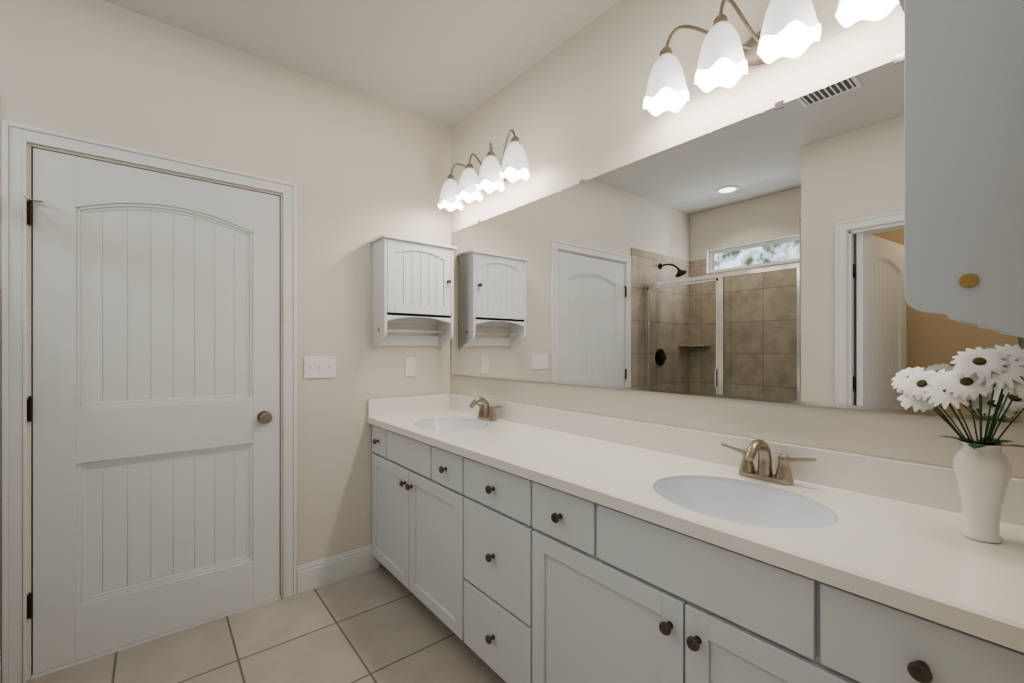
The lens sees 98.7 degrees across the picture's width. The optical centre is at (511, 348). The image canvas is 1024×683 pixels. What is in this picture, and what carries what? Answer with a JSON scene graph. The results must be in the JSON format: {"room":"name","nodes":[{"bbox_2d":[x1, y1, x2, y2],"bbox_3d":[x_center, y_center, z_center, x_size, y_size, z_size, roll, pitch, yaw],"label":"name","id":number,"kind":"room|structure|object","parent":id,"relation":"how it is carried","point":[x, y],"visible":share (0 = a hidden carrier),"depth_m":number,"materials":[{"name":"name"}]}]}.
{"room":"bathroom","nodes":[
{"label":"bathroom","id":0,"kind":"room"},
{"bbox_2d":[0,0,449,679],"bbox_3d":[-1.645,-0.085,1.924,3.105,2.700,0.120,0,0,-39],"label":"wall","id":1,"kind":"structure","parent":0,"point":[360,170],"depth_m":2.29,"materials":[{"name":"paint"}]},
{"bbox_2d":[2,120,296,682],"bbox_3d":[-1.502,0.208,1.951,1.007,2.113,0.017,0,0,-39],"label":"door frame","id":2,"kind":"structure","parent":1,"relation":"attached to","point":[17,138],"depth_m":1.66,"materials":[{"name":"white paint"}]},
{"bbox_2d":[24,148,279,674],"bbox_3d":[-1.524,0.240,1.967,0.869,2.025,0.165,0,0,-39],"label":"door","id":3,"kind":"structure","parent":1,"relation":"in","point":[156,403],"depth_m":1.91,"materials":[{"name":"white paint"}]},
{"bbox_2d":[31,596,280,678],"bbox_3d":[-1.538,1.260,1.995,0.863,0.010,0.104,0,0,-39],"label":"door threshold sill","id":4,"kind":"structure","parent":1,"relation":"attached to","point":[141,641],"depth_m":1.90,"materials":[{"name":"white paint"}]},
{"bbox_2d":[304,356,335,378],"bbox_3d":[-1.019,0.098,2.342,0.162,0.116,0.014,0,0,-39],"label":"switch plate","id":5,"kind":"object","parent":1,"relation":"attached to","point":[319,366],"visible":1,"depth_m":2.34,"materials":[{"name":"white plastic"}]},
{"bbox_2d":[297,545,379,593],"bbox_3d":[-0.939,1.195,2.408,0.439,0.140,0.015,0,0,-39],"label":"baseboard","id":6,"kind":"structure","parent":1,"relation":"attached to","point":[325,571],"depth_m":2.38,"materials":[{"name":"white paint"}]},
{"bbox_2d":[404,357,414,376],"bbox_3d":[-0.619,0.110,2.671,0.070,0.116,0.008,0,0,-39],"label":"electrical outlet plate","id":7,"kind":"object","parent":1,"relation":"attached to","point":[409,366],"visible":1,"depth_m":2.66,"materials":[{"name":"white plastic"}]},
{"bbox_2d":[370,234,456,347],"bbox_3d":[-0.568,-0.311,2.586,0.466,0.615,0.199,0,0,-39],"label":"upper cabinet","id":8,"kind":"object","parent":1,"relation":"attached to","point":[413,280],"visible":1,"depth_m":2.52,"materials":[{"name":"white paint"}]},
{"bbox_2d":[25,566,505,682],"bbox_3d":[-0.436,1.290,1.226,2.345,0.050,2.725,0,0,-39],"label":"floor","id":9,"kind":"structure","parent":0,"point":[382,624],"depth_m":1.86,"materials":[{"name":"tile"}]},
{"bbox_2d":[368,393,1023,682],"bbox_3d":[0.165,0.776,1.713,0.550,0.978,2.477,0,0,-39],"label":"bathroom vanity","id":10,"kind":"object","parent":9,"relation":"on","point":[518,543],"visible":1,"depth_m":1.18,"materials":[{"name":"white paint"}]},
{"bbox_2d":[469,397,501,420],"bbox_3d":[-0.170,0.322,2.365,0.136,0.122,0.258,0,0,-39],"label":"faucet","id":11,"kind":"object","parent":10,"relation":"on","point":[486,412],"visible":1,"depth_m":2.36,"materials":[{"name":"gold metal"}]},
{"bbox_2d":[721,439,815,484],"bbox_3d":[0.714,0.322,1.273,0.136,0.122,0.258,0,0,-39],"label":"faucet","id":12,"kind":"object","parent":10,"relation":"on","point":[781,475],"visible":1,"depth_m":1.27,"materials":[{"name":"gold metal"}]},
{"bbox_2d":[891,344,1023,542],"bbox_3d":[0.940,0.187,0.899,0.169,0.394,0.253,0,0,-39],"label":"vase","id":13,"kind":"object","parent":10,"relation":"on","point":[982,467],"visible":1,"depth_m":0.87,"materials":[{"name":"white ceramic"}]},
{"bbox_2d":[103,0,618,126],"bbox_3d":[-0.934,-1.460,0.823,3.625,0.050,2.725,0,0,-39],"label":"ceiling","id":14,"kind":"structure","parent":0,"point":[449,63],"depth_m":2.03,"materials":[{"name":"white paint"}]},
{"bbox_2d":[450,0,904,245],"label":"wall","id":15,"kind":"structure","parent":0,"point":[570,112],"depth_m":1.80,"materials":[{"name":"paint"}]},
{"bbox_2d":[438,129,530,210],"bbox_3d":[-0.154,-0.961,2.391,0.198,0.251,0.755,0,0,-39],"label":"sconce","id":16,"kind":"object","parent":15,"relation":"attached to","point":[494,174],"visible":1,"depth_m":2.32,"materials":[{"name":"white glass"}]},
{"bbox_2d":[452,52,1018,422],"bbox_3d":[0.367,-0.294,1.897,0.009,0.917,2.386,0,0,-39],"label":"mirror","id":17,"kind":"object","parent":15,"relation":"attached to","point":[760,256],"visible":0.83,"depth_m":1.45,"materials":[{"name":"grey mirror"}]},
{"bbox_2d":[643,0,898,115],"bbox_3d":[0.724,-0.961,1.306,0.198,0.251,0.716,0,0,-39],"label":"sconce","id":18,"kind":"object","parent":15,"relation":"attached to","point":[790,29],"visible":1,"depth_m":1.31,"materials":[{"name":"white glass"}]},
{"bbox_2d":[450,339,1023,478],"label":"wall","id":19,"kind":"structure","parent":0,"point":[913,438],"depth_m":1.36,"materials":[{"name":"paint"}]},
{"bbox_3d":[-0.114,-0.085,-0.189,3.625,2.700,0.120,0,0,-39],"label":"wall","id":20,"kind":"structure","parent":0,"visible":0},
{"bbox_2d":[898,0,1023,337],"bbox_3d":[0.867,-0.311,0.814,0.466,0.615,0.199,0,0,-39],"label":"upper cabinet","id":21,"kind":"object","parent":20,"relation":"attached to","point":[964,161],"visible":1,"depth_m":0.68,"materials":[{"name":"white paint"}]}
]}

